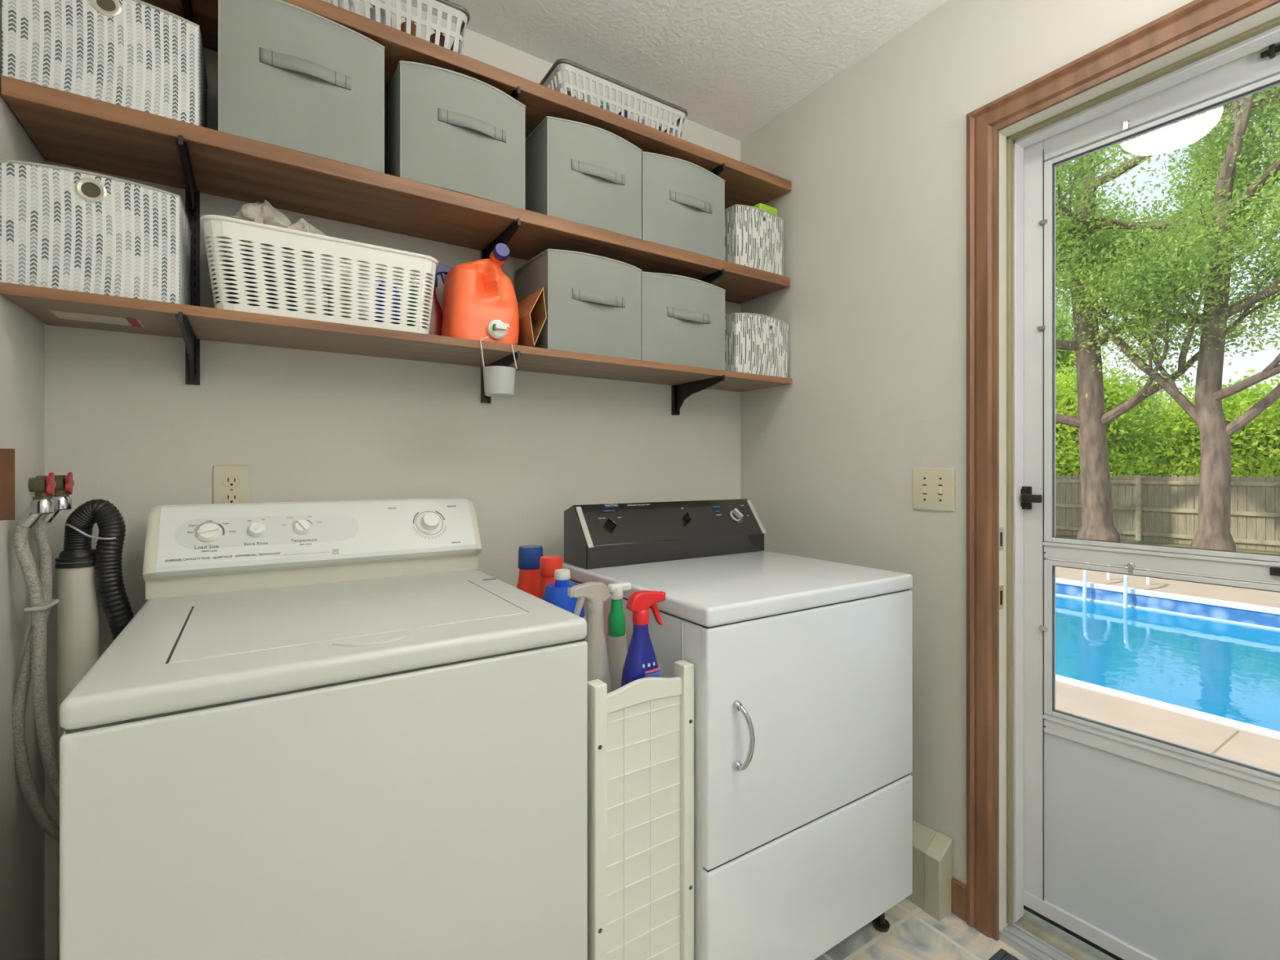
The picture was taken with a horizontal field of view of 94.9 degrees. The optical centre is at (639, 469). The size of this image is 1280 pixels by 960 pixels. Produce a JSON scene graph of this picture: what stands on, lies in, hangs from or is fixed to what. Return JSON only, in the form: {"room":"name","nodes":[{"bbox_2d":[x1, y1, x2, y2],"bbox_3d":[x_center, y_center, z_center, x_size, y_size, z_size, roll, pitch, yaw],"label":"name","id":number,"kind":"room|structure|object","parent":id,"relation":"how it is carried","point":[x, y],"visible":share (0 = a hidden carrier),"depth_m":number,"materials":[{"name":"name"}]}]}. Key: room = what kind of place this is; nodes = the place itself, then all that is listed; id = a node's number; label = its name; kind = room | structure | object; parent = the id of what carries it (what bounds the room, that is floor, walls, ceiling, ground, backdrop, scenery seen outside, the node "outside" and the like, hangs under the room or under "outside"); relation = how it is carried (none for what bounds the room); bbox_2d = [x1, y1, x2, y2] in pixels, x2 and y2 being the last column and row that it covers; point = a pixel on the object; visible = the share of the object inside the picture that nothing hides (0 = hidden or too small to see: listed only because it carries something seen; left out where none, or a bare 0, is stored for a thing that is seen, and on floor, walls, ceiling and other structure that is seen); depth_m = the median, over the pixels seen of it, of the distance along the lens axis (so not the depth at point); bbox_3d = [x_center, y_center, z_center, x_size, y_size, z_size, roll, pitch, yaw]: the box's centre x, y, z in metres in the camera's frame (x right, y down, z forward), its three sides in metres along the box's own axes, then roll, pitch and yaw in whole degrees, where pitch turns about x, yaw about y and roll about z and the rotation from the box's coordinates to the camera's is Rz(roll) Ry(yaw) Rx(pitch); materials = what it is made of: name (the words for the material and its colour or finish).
{"room":"laundry room","nodes":[
{"label":"laundry room","id":0,"kind":"room"},
{"bbox_2d":[0,0,44,959],"bbox_3d":[-0.145,0.007,-0.568,0.120,2.583,4.207,0,0,-33],"label":"wall","id":1,"kind":"structure","parent":0,"point":[21,333],"depth_m":1.09,"materials":[{"name":"paint"}]},
{"bbox_2d":[0,448,14,520],"bbox_3d":[-1.063,0.025,0.977,0.032,0.120,0.003,0,0,-33],"label":"wooden block","id":2,"kind":"object","parent":1,"relation":"attached to","point":[6,455],"visible":1,"depth_m":0.98,"materials":[{"name":"brown wood"}]},
{"bbox_2d":[12,498,59,808],"bbox_3d":[-1.103,0.394,1.125,0.053,0.681,0.166,0,0,-8],"label":"hose","id":3,"kind":"object","parent":1,"relation":"attached to","point":[37,508],"visible":0.88,"depth_m":1.06,"materials":[{"name":"plastic"}]},
{"bbox_2d":[12,496,71,840],"bbox_3d":[-1.136,0.401,1.124,0.063,0.695,0.111,0,0,-24],"label":"hose","id":4,"kind":"object","parent":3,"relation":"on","point":[35,804],"visible":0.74,"depth_m":1.09,"materials":[{"name":"plastic"}]},
{"bbox_2d":[23,599,59,611],"bbox_3d":[-1.106,0.250,1.084,0.037,0.007,0.081,0,0,-33],"label":"cable tie","id":5,"kind":"object","parent":4,"relation":"attached to","point":[54,602],"visible":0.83,"depth_m":1.06,"materials":[{"name":"white plastic"}]},
{"bbox_2d":[27,472,56,499],"bbox_3d":[-1.086,0.030,1.066,0.030,0.050,0.044,0,0,-33],"label":"water valve","id":6,"kind":"object","parent":1,"relation":"attached to","point":[43,486],"visible":1,"depth_m":1.06,"materials":[{"name":"gold metal"}]},
{"bbox_2d":[53,471,74,497],"bbox_3d":[-1.148,0.030,1.163,0.032,0.050,0.044,0,0,-33],"label":"water valve","id":7,"kind":"object","parent":1,"relation":"attached to","point":[64,484],"visible":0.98,"depth_m":1.16,"materials":[{"name":"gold metal"}]},
{"bbox_2d":[44,0,740,959],"bbox_3d":[-0.450,0.007,1.817,2.216,2.583,0.120,0,0,-33],"label":"wall","id":8,"kind":"structure","parent":0,"point":[122,415],"depth_m":1.55,"materials":[{"name":"paint"}]},
{"bbox_2d":[185,187,199,385],"bbox_3d":[-1.032,-0.599,1.355,0.026,0.805,0.016,0,0,-33],"label":"shelf standard","id":9,"kind":"object","parent":8,"relation":"attached to","point":[194,221],"visible":0.39,"depth_m":1.35,"materials":[{"name":"black metal"}]},
{"bbox_2d":[175,134,197,216],"bbox_3d":[-0.960,-0.616,1.244,0.018,0.064,0.257,0,0,-33],"label":"shelf bracket","id":10,"kind":"object","parent":9,"relation":"attached to","point":[182,144],"visible":1,"depth_m":1.23,"materials":[{"name":"black metal"}]},
{"bbox_2d":[175,311,197,379],"bbox_3d":[-0.960,-0.256,1.244,0.018,0.099,0.257,0,0,-33],"label":"shelf bracket","id":11,"kind":"object","parent":9,"relation":"attached to","point":[188,335],"visible":1,"depth_m":1.25,"materials":[{"name":"black metal"}]},
{"bbox_2d":[181,0,194,22],"bbox_3d":[-0.960,-0.956,1.244,0.018,0.064,0.257,0,0,-33],"label":"shelf bracket","id":12,"kind":"object","parent":9,"relation":"attached to","point":[187,6],"visible":0.24,"depth_m":1.24,"materials":[{"name":"black metal"}]},
{"bbox_2d":[213,465,249,503],"bbox_3d":[-0.973,0.048,1.399,0.072,0.116,0.008,0,0,-33],"label":"wall outlet","id":13,"kind":"object","parent":8,"relation":"attached to","point":[231,483],"visible":0.64,"depth_m":1.40,"materials":[{"name":"beige plastic"}]},
{"bbox_2d":[222,492,239,503],"bbox_3d":[-0.972,0.069,1.397,0.034,0.028,0.002,0,0,-33],"label":"socket","id":14,"kind":"object","parent":13,"relation":"attached to","point":[228,497],"depth_m":1.40,"materials":[{"name":"beige plastic"}]},
{"bbox_2d":[222,475,239,487],"bbox_3d":[-0.972,0.028,1.397,0.034,0.028,0.002,0,0,-33],"label":"socket","id":15,"kind":"object","parent":13,"relation":"attached to","point":[228,481],"depth_m":1.40,"materials":[{"name":"beige plastic"}]},
{"bbox_2d":[0,75,789,303],"bbox_3d":[-0.356,-0.662,1.648,1.943,0.034,0.260,0,0,-33],"label":"shelf board","id":16,"kind":"object","parent":8,"relation":"attached to","point":[67,128],"visible":0.94,"depth_m":1.34,"materials":[{"name":"brown wood"}]},
{"bbox_2d":[1,0,208,128],"bbox_3d":[-1.051,-0.784,1.184,0.276,0.210,0.248,0,0,-33],"label":"storage bin","id":17,"kind":"object","parent":16,"relation":"on","point":[138,55],"visible":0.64,"depth_m":1.09,"materials":[{"name":"fabric"}]},
{"bbox_2d":[217,0,385,173],"bbox_3d":[-0.775,-0.830,1.352,0.315,0.302,0.269,0,0,-33],"label":"storage bin","id":18,"kind":"object","parent":16,"relation":"on","point":[291,76],"visible":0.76,"depth_m":1.24,"materials":[{"name":"grey fabric"}]},
{"bbox_2d":[384,60,525,208],"bbox_3d":[-0.485,-0.820,1.537,0.314,0.283,0.276,0,0,-33],"label":"storage bin","id":19,"kind":"object","parent":16,"relation":"on","point":[444,128],"visible":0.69,"depth_m":1.43,"materials":[{"name":"grey fabric"}]},
{"bbox_2d":[524,115,641,239],"bbox_3d":[-0.179,-0.817,1.742,0.306,0.276,0.267,0,0,-33],"label":"storage bin","id":20,"kind":"object","parent":16,"relation":"on","point":[575,171],"visible":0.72,"depth_m":1.63,"materials":[{"name":"grey fabric"}]},
{"bbox_2d":[641,151,724,260],"bbox_3d":[0.085,-0.815,1.913,0.324,0.272,0.268,0,0,-33],"label":"storage bin","id":21,"kind":"object","parent":16,"relation":"on","point":[683,202],"visible":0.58,"depth_m":1.80,"materials":[{"name":"grey fabric"}]},
{"bbox_2d":[724,204,783,275],"bbox_3d":[0.347,-0.782,2.095,0.225,0.206,0.250,0,0,-33],"label":"storage bin","id":22,"kind":"object","parent":16,"relation":"on","point":[753,236],"visible":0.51,"depth_m":1.98,"materials":[{"name":"fabric"}]},
{"bbox_2d":[753,203,777,216],"bbox_3d":[0.425,-0.905,2.085,0.090,0.037,0.092,0,0,-33],"label":"packet","id":23,"kind":"object","parent":22,"relation":"on","point":[770,209],"visible":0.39,"depth_m":2.04,"materials":[{"name":"green plastic"}]},
{"bbox_2d":[0,282,792,391],"bbox_3d":[-0.352,-0.311,1.648,1.950,0.021,0.264,0,0,-33],"label":"shelf board","id":24,"kind":"object","parent":8,"relation":"attached to","point":[51,306],"visible":0.94,"depth_m":1.36,"materials":[{"name":"laminate"}]},
{"bbox_2d":[0,159,191,305],"bbox_3d":[-1.065,-0.432,1.176,0.248,0.223,0.247,0,0,-33],"label":"storage bin","id":25,"kind":"object","parent":24,"relation":"on","point":[61,228],"visible":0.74,"depth_m":1.07,"materials":[{"name":"fabric"}]},
{"bbox_2d":[200,214,438,333],"bbox_3d":[-0.741,-0.430,1.389,0.470,0.215,0.254,0,0,-33],"label":"laundry basket","id":26,"kind":"object","parent":24,"relation":"on","point":[213,226],"visible":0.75,"depth_m":1.28,"materials":[{"name":"white plastic"}]},
{"bbox_2d":[212,249,297,311],"bbox_3d":[-0.860,-0.419,1.319,0.168,0.154,0.168,0,0,-33],"label":"rag","id":27,"kind":"object","parent":26,"relation":"in","point":[248,251],"visible":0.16,"depth_m":1.28,"materials":[{"name":"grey fabric"}]},
{"bbox_2d":[228,200,292,248],"bbox_3d":[-0.837,-0.552,1.314,0.119,0.102,0.123,0,0,5],"label":"rag","id":28,"kind":"object","parent":27,"relation":"on","point":[263,213],"visible":0.48,"depth_m":1.28,"materials":[{"name":"fabric"}]},
{"bbox_2d":[283,217,326,257],"bbox_3d":[-0.779,-0.533,1.351,0.108,0.085,0.124,0,0,36],"label":"rag","id":29,"kind":"object","parent":26,"relation":"in","point":[301,224],"visible":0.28,"depth_m":1.32,"materials":[{"name":"fabric"}]},
{"bbox_2d":[328,266,351,318],"bbox_3d":[-0.710,-0.405,1.399,0.060,0.156,0.060,0,0,-33],"label":"bottle","id":30,"kind":"object","parent":26,"relation":"in","point":[344,267],"visible":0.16,"depth_m":1.38,"materials":[{"name":"plastic"}]},
{"bbox_2d":[373,272,399,324],"bbox_3d":[-0.626,-0.405,1.454,0.060,0.156,0.060,0,0,-33],"label":"bottle","id":31,"kind":"object","parent":26,"relation":"in","point":[380,285],"visible":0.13,"depth_m":1.43,"materials":[{"name":"blue plastic"}]},
{"bbox_2d":[407,278,422,327],"bbox_3d":[-0.572,-0.405,1.490,0.036,0.156,0.036,0,0,-33],"label":"bottle","id":32,"kind":"object","parent":26,"relation":"in","point":[414,282],"visible":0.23,"depth_m":1.47,"materials":[{"name":"green plastic"}]},
{"bbox_2d":[418,262,451,335],"bbox_3d":[-0.542,-0.435,1.557,0.088,0.226,0.050,0,0,-33],"label":"spray bottle","id":33,"kind":"object","parent":24,"relation":"on","point":[436,318],"visible":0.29,"depth_m":1.54,"materials":[{"name":"red plastic"}]},
{"bbox_2d":[441,243,519,345],"bbox_3d":[-0.417,-0.456,1.551,0.188,0.268,0.181,0,0,-33],"label":"detergent jug","id":34,"kind":"object","parent":24,"relation":"on","point":[480,301],"visible":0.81,"depth_m":1.50,"materials":[{"name":"orange plastic"}]},
{"bbox_2d":[487,319,509,339],"bbox_3d":[-0.363,-0.360,1.502,0.050,0.049,0.038,0,0,-33],"label":"tap","id":35,"kind":"object","parent":34,"relation":"on","point":[497,329],"depth_m":1.50,"materials":[{"name":"white plastic"}]},
{"bbox_2d":[480,336,517,397],"bbox_3d":[-0.346,-0.258,1.454,0.086,0.152,0.082,0,0,-33],"label":"measuring cup","id":36,"kind":"object","parent":24,"relation":"hanging from","point":[499,380],"visible":1,"depth_m":1.42,"materials":[{"name":"white plastic"}]},
{"bbox_2d":[517,286,546,346],"bbox_3d":[-0.316,-0.406,1.625,0.049,0.163,0.172,0,0,-33],"label":"cardboard","id":37,"kind":"object","parent":24,"relation":"on","point":[531,309],"visible":0.85,"depth_m":1.58,"materials":[{"name":"brown cardboard"}]},
{"bbox_2d":[515,248,641,359],"bbox_3d":[-0.179,-0.461,1.741,0.302,0.279,0.268,0,0,-33],"label":"storage bin","id":38,"kind":"object","parent":24,"relation":"on","point":[593,302],"visible":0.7,"depth_m":1.63,"materials":[{"name":"grey fabric"}]},
{"bbox_2d":[640,271,725,370],"bbox_3d":[0.084,-0.458,1.915,0.327,0.274,0.265,0,0,-33],"label":"storage bin","id":39,"kind":"object","parent":24,"relation":"on","point":[682,317],"visible":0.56,"depth_m":1.80,"materials":[{"name":"grey fabric"}]},
{"bbox_2d":[724,312,788,377],"bbox_3d":[0.358,-0.424,2.103,0.252,0.206,0.250,0,0,-33],"label":"storage bin","id":40,"kind":"object","parent":24,"relation":"on","point":[755,344],"visible":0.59,"depth_m":1.98,"materials":[{"name":"fabric"}]},
{"bbox_2d":[140,0,791,208],"bbox_3d":[-0.352,-1.002,1.649,1.950,0.034,0.261,0,0,-33],"label":"shelf board","id":41,"kind":"object","parent":8,"relation":"attached to","point":[746,184],"visible":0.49,"depth_m":1.57,"materials":[{"name":"brown wood"}]},
{"bbox_2d":[322,0,470,53],"bbox_3d":[-0.629,-1.085,1.464,0.358,0.131,0.221,0,0,-33],"label":"plastic basket","id":42,"kind":"object","parent":41,"relation":"on","point":[451,9],"visible":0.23,"depth_m":1.42,"materials":[{"name":"grey plastic"}]},
{"bbox_2d":[331,0,355,13],"bbox_3d":[-0.689,-1.069,1.366,0.052,0.090,0.052,0,0,-33],"label":"bottle","id":43,"kind":"object","parent":42,"relation":"in","point":[351,5],"visible":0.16,"depth_m":1.35,"materials":[{"name":"white plastic"}]},
{"bbox_2d":[369,0,391,26],"bbox_3d":[-0.626,-1.071,1.410,0.056,0.095,0.056,0,0,-33],"label":"bottle","id":44,"kind":"object","parent":42,"relation":"in","point":[372,11],"visible":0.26,"depth_m":1.39,"materials":[{"name":"grey plastic"}]},
{"bbox_2d":[400,13,416,35],"bbox_3d":[-0.565,-1.069,1.443,0.044,0.090,0.044,0,0,-33],"label":"bottle","id":45,"kind":"object","parent":42,"relation":"in","point":[413,27],"visible":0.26,"depth_m":1.43,"materials":[{"name":"plastic"}]},
{"bbox_2d":[429,26,444,47],"bbox_3d":[-0.507,-1.069,1.481,0.044,0.090,0.044,0,0,-33],"label":"bottle","id":46,"kind":"object","parent":42,"relation":"in","point":[442,40],"visible":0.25,"depth_m":1.46,"materials":[{"name":"red plastic"}]},
{"bbox_2d":[538,58,687,138],"bbox_3d":[-0.086,-1.079,1.822,0.458,0.118,0.206,0,0,-33],"label":"plastic basket","id":47,"kind":"object","parent":41,"relation":"on","point":[560,64],"visible":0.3,"depth_m":1.72,"materials":[{"name":"grey plastic"}]},
{"bbox_2d":[600,100,608,111],"bbox_3d":[-0.106,-1.064,1.754,0.044,0.080,0.044,0,0,-33],"label":"bottle","id":48,"kind":"object","parent":47,"relation":"in","point":[606,104],"visible":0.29,"depth_m":1.74,"materials":[{"name":"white plastic"}]},
{"bbox_2d":[480,249,491,403],"bbox_3d":[-0.455,-0.599,1.732,0.026,0.805,0.016,0,0,-33],"label":"shelf standard","id":49,"kind":"object","parent":8,"relation":"attached to","point":[483,400],"visible":0.07,"depth_m":1.72,"materials":[{"name":"black metal"}]},
{"bbox_2d":[484,217,520,258],"bbox_3d":[-0.382,-0.616,1.621,0.018,0.064,0.257,0,0,-33],"label":"shelf bracket","id":50,"kind":"object","parent":49,"relation":"attached to","point":[505,236],"visible":0.72,"depth_m":1.59,"materials":[{"name":"black metal"}]},
{"bbox_2d":[484,351,520,399],"bbox_3d":[-0.382,-0.256,1.621,0.018,0.099,0.257,0,0,-33],"label":"shelf bracket","id":51,"kind":"object","parent":49,"relation":"attached to","point":[508,361],"visible":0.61,"depth_m":1.57,"materials":[{"name":"black metal"}]},
{"bbox_2d":[510,85,520,99],"bbox_3d":[-0.382,-0.956,1.621,0.018,0.064,0.257,0,0,-33],"label":"shelf bracket","id":52,"kind":"object","parent":49,"relation":"attached to","point":[515,93],"visible":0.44,"depth_m":1.52,"materials":[{"name":"black metal"}]},
{"bbox_2d":[671,385,679,415],"bbox_3d":[0.128,-0.599,2.113,0.026,0.805,0.016,0,0,-33],"label":"shelf standard","id":53,"kind":"object","parent":8,"relation":"attached to","point":[673,412],"visible":0.19,"depth_m":2.10,"materials":[{"name":"black metal"}]},
{"bbox_2d":[675,374,724,412],"bbox_3d":[0.201,-0.256,2.002,0.018,0.099,0.257,0,0,-33],"label":"shelf bracket","id":54,"kind":"object","parent":53,"relation":"attached to","point":[683,391],"visible":1,"depth_m":2.03,"materials":[{"name":"black metal"}]},
{"bbox_2d":[698,268,724,284],"bbox_3d":[0.201,-0.616,2.002,0.018,0.064,0.257,0,0,-33],"label":"shelf bracket","id":55,"kind":"object","parent":53,"relation":"attached to","point":[710,278],"visible":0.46,"depth_m":1.93,"materials":[{"name":"black metal"}]},
{"bbox_2d":[710,163,724,175],"bbox_3d":[0.201,-0.956,2.002,0.018,0.064,0.257,0,0,-33],"label":"shelf bracket","id":56,"kind":"object","parent":53,"relation":"attached to","point":[719,169],"visible":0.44,"depth_m":1.91,"materials":[{"name":"black metal"}]},
{"bbox_2d":[400,0,947,141],"bbox_3d":[0.700,-1.335,0.055,2.216,0.100,4.327,0,0,-33],"label":"ceiling","id":57,"kind":"structure","parent":0,"point":[735,66],"depth_m":1.75,"materials":[{"name":"white paint"}]},
{"bbox_2d":[814,897,1030,959],"bbox_3d":[0.662,1.248,0.030,2.126,0.100,4.327,0,0,-33],"label":"floor","id":58,"kind":"structure","parent":0,"point":[913,934],"depth_m":1.49,"materials":[{"name":"tile"}]},
{"bbox_2d":[54,548,99,959],"bbox_3d":[-1.139,0.680,1.191,0.068,1.034,0.068,0,0,-33],"label":"drain pipe","id":59,"kind":"object","parent":58,"relation":"on","point":[78,605],"visible":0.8,"depth_m":1.17,"materials":[{"name":"plastic"}]},
{"bbox_2d":[62,498,133,639],"bbox_3d":[-1.087,0.282,1.218,0.085,0.446,0.155,0,0,42],"label":"hose","id":60,"kind":"object","parent":59,"relation":"attached to","point":[79,524],"visible":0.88,"depth_m":1.19,"materials":[{"name":"black plastic"}]},
{"bbox_2d":[59,497,587,959],"bbox_3d":[-0.576,0.637,1.161,0.686,1.123,0.727,0,0,-33],"label":"washing machine","id":61,"kind":"object","parent":58,"relation":"on","point":[320,731],"visible":1,"depth_m":0.88,"materials":[{"name":"metal"}]},
{"bbox_2d":[587,659,693,959],"bbox_3d":[-0.157,0.792,1.367,0.225,0.812,0.629,0,0,-33],"label":"cart","id":62,"kind":"object","parent":58,"relation":"on","point":[641,732],"visible":0.4,"depth_m":1.11,"materials":[{"name":"white plastic"}]},
{"bbox_2d":[515,545,542,597],"bbox_3d":[-0.289,0.387,1.554,0.100,0.368,0.090,0,0,-33],"label":"detergent bottle","id":63,"kind":"object","parent":62,"relation":"in","point":[529,556],"visible":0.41,"depth_m":1.53,"materials":[{"name":"red plastic"}]},
{"bbox_2d":[537,555,562,599],"bbox_3d":[-0.221,0.394,1.462,0.084,0.354,0.084,0,0,-33],"label":"detergent bottle","id":64,"kind":"object","parent":62,"relation":"in","point":[548,564],"visible":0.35,"depth_m":1.44,"materials":[{"name":"red plastic"}]},
{"bbox_2d":[542,568,585,639],"bbox_3d":[-0.180,0.402,1.357,0.106,0.339,0.098,0,0,-33],"label":"detergent bottle","id":65,"kind":"object","parent":62,"relation":"in","point":[556,593],"visible":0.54,"depth_m":1.33,"materials":[{"name":"blue plastic"}]},
{"bbox_2d":[568,581,611,693],"bbox_3d":[-0.100,0.399,1.183,0.095,0.344,0.066,0,0,-33],"label":"spray bottle","id":66,"kind":"object","parent":62,"relation":"in","point":[596,593],"visible":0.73,"depth_m":1.17,"materials":[{"name":"plastic"}]},
{"bbox_2d":[606,582,631,691],"bbox_3d":[-0.049,0.412,1.306,0.063,0.318,0.056,0,0,-33],"label":"bottle","id":67,"kind":"object","parent":62,"relation":"in","point":[616,637],"visible":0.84,"depth_m":1.29,"materials":[{"name":"plastic"}]},
{"bbox_2d":[621,590,665,686],"bbox_3d":[0.008,0.407,1.169,0.097,0.329,0.050,0,0,-33],"label":"spray bottle","id":68,"kind":"object","parent":62,"relation":"in","point":[641,662],"visible":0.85,"depth_m":1.15,"materials":[{"name":"blue plastic"}]},
{"bbox_2d":[562,498,912,959],"bbox_3d":[0.245,0.649,1.596,0.688,1.099,0.715,0,0,-33],"label":"dryer","id":69,"kind":"object","parent":58,"relation":"on","point":[803,666],"visible":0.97,"depth_m":1.33,"materials":[{"name":"metal"}]},
{"bbox_2d":[988,948,1018,959],"bbox_3d":[0.903,1.193,1.077,0.420,0.010,0.650,0,0,-33],"label":"door mat","id":70,"kind":"object","parent":58,"relation":"on","point":[1002,954],"visible":1,"depth_m":1.44,"materials":[{"name":"grey"}]},
{"bbox_2d":[740,0,1194,884],"bbox_3d":[1.602,0.257,0.572,0.140,3.083,4.207,0,0,-33],"label":"wall","id":71,"kind":"structure","parent":0,"point":[873,213],"depth_m":1.74,"materials":[{"name":"paint"}]},
{"bbox_2d":[906,818,953,920],"bbox_3d":[0.594,1.100,1.925,0.069,0.196,0.837,0,0,-33],"label":"baseboard heater","id":72,"kind":"object","parent":71,"relation":"attached to","point":[932,850],"visible":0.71,"depth_m":1.59,"materials":[{"name":"paint"}]},
{"bbox_2d":[912,467,954,511],"bbox_3d":[0.815,0.055,1.637,0.014,0.118,0.120,0,0,-33],"label":"light switch","id":73,"kind":"object","parent":71,"relation":"attached to","point":[933,488],"visible":1,"depth_m":1.64,"materials":[{"name":"beige plastic"}]},
{"bbox_2d":[951,877,966,921],"bbox_3d":[0.851,1.152,1.584,0.013,0.092,0.067,0,0,-33],"label":"baseboard","id":74,"kind":"structure","parent":71,"relation":"attached to","point":[958,889],"depth_m":1.57,"materials":[{"name":"brown wood"}]},
{"bbox_2d":[966,115,999,941],"bbox_3d":[0.887,0.130,1.522,0.019,2.137,0.075,0,0,-33],"label":"trim","id":75,"kind":"structure","parent":71,"relation":"attached to","point":[982,139],"depth_m":1.51,"materials":[{"name":"brown wood"}]},
{"bbox_2d":[999,585,1003,609],"bbox_3d":[0.925,0.328,1.505,0.027,0.060,0.004,0,0,-33],"label":"strike plate","id":76,"kind":"object","parent":71,"relation":"attached to","point":[1001,588],"visible":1,"depth_m":1.50,"materials":[{"name":"gold metal"}]},
{"bbox_2d":[999,527,1003,551],"bbox_3d":[0.925,0.178,1.505,0.027,0.060,0.004,0,0,-33],"label":"strike plate","id":77,"kind":"object","parent":71,"relation":"attached to","point":[1001,529],"visible":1,"depth_m":1.50,"materials":[{"name":"grey metal"}]},
{"bbox_2d":[999,922,1075,959],"bbox_3d":[1.194,1.199,1.137,0.075,0.038,0.914,0,0,-33],"label":"threshold","id":78,"kind":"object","parent":71,"relation":"attached to","point":[1019,939],"depth_m":1.46,"materials":[{"name":"silver metal"}]},
{"bbox_2d":[1014,909,1115,959],"bbox_3d":[1.286,1.223,1.198,0.145,0.050,0.954,0,0,-33],"label":"threshold","id":79,"kind":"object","parent":71,"relation":"attached to","point":[1070,945],"depth_m":1.50,"materials":[{"name":"silver metal"}]},
{"bbox_2d":[966,0,1279,130],"bbox_3d":[1.155,-0.901,1.112,0.019,0.075,1.056,0,0,-33],"label":"trim","id":80,"kind":"structure","parent":71,"relation":"attached to","point":[1197,20],"depth_m":1.27,"materials":[{"name":"brown wood"}]},
{"bbox_2d":[999,2,1279,930],"bbox_3d":[1.222,0.157,1.155,0.140,2.082,0.954,0,0,-33],"label":"trim","id":81,"kind":"structure","parent":71,"relation":"attached to","point":[1268,14],"depth_m":1.51,"materials":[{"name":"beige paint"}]},
{"bbox_2d":[1013,25,1279,921],"bbox_3d":[1.242,0.158,1.168,0.044,2.044,0.914,0,0,-33],"label":"trim","id":82,"kind":"structure","parent":71,"relation":"attached to","point":[1272,36],"depth_m":1.53,"materials":[{"name":"white"}]},
{"bbox_2d":[1021,42,1279,959],"bbox_3d":[1.267,0.153,1.198,0.062,2.024,0.885,0,0,-35],"label":"door","id":83,"kind":"structure","parent":71,"relation":"in","point":[1137,846],"depth_m":1.39,"materials":[{"name":"white metal"}]},
{"label":"outside","id":84,"kind":"structure","parent":0,"visible":0},
{"bbox_2d":[1055,510,1279,555],"bbox_3d":[25.270,1.908,28.431,46.600,0.280,100.000,0,0,-33],"label":"ground","id":85,"kind":"structure","parent":84,"point":[1147,542],"depth_m":14.09,"materials":[{"name":"beige concrete"}]},
{"bbox_2d":[1055,283,1193,435],"bbox_3d":[19.259,-3.470,28.425,10.419,10.529,10.271,0,0,16],"label":"tree","id":86,"kind":"object","parent":85,"relation":"on","point":[1064,357],"visible":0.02,"depth_m":25.92,"materials":[{"name":"green plant"}]},
{"bbox_2d":[1055,350,1235,515],"bbox_3d":[15.561,-0.637,21.338,6.726,7.268,9.091,0,0,-43],"label":"tree","id":87,"kind":"object","parent":85,"relation":"on","point":[1131,454],"visible":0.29,"depth_m":19.79,"materials":[{"name":"green plant"}]},
{"bbox_2d":[1048,558,1279,773],"bbox_3d":[4.181,1.823,7.504,11.596,0.151,40.000,0,0,-33],"label":"pool deck","id":88,"kind":"object","parent":85,"relation":"on","point":[1258,750],"visible":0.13,"depth_m":4.20,"materials":[{"name":"concrete"}]},
{"bbox_2d":[1082,562,1150,608],"bbox_3d":[7.215,2.078,8.896,1.009,1.622,0.544,0,0,-33],"label":"pool ladder","id":89,"kind":"object","parent":88,"relation":"attached to","point":[1085,571],"visible":0.18,"depth_m":8.85,"materials":[{"name":"white metal"}]},
{"bbox_2d":[1055,577,1279,739],"bbox_3d":[6.918,2.412,4.257,5.140,1.372,17.570,0,0,-33],"label":"swimming pool","id":90,"kind":"object","parent":88,"relation":"in","point":[1215,660],"visible":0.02,"depth_m":6.46,"materials":[{"name":"blue liquid"}]},
{"bbox_2d":[1055,47,1279,542],"bbox_3d":[10.763,-5.714,13.515,12.869,15.019,8.318,0,0,33],"label":"tree","id":91,"kind":"object","parent":85,"relation":"on","point":[1092,420],"visible":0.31,"depth_m":12.17,"materials":[{"name":"green plant"}]},
{"bbox_2d":[1055,40,1279,551],"bbox_3d":[11.236,-4.782,11.662,8.851,13.136,12.426,0,0,-21],"label":"tree","id":92,"kind":"object","parent":85,"relation":"on","point":[1213,532],"visible":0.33,"depth_m":11.78,"materials":[{"name":"green plant"}]},
{"bbox_2d":[1055,474,1279,551],"bbox_3d":[12.952,0.936,13.386,0.124,1.624,22.008,0,0,-33],"label":"wooden fence","id":93,"kind":"object","parent":85,"relation":"on","point":[1184,491],"visible":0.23,"depth_m":13.92,"materials":[{"name":"brown wood"}]},
{"bbox_2d":[1125,368,1279,525],"bbox_3d":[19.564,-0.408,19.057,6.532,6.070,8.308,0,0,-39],"label":"hedge","id":94,"kind":"object","parent":85,"relation":"on","point":[1233,406],"visible":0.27,"depth_m":18.38,"materials":[{"name":"green plant"}]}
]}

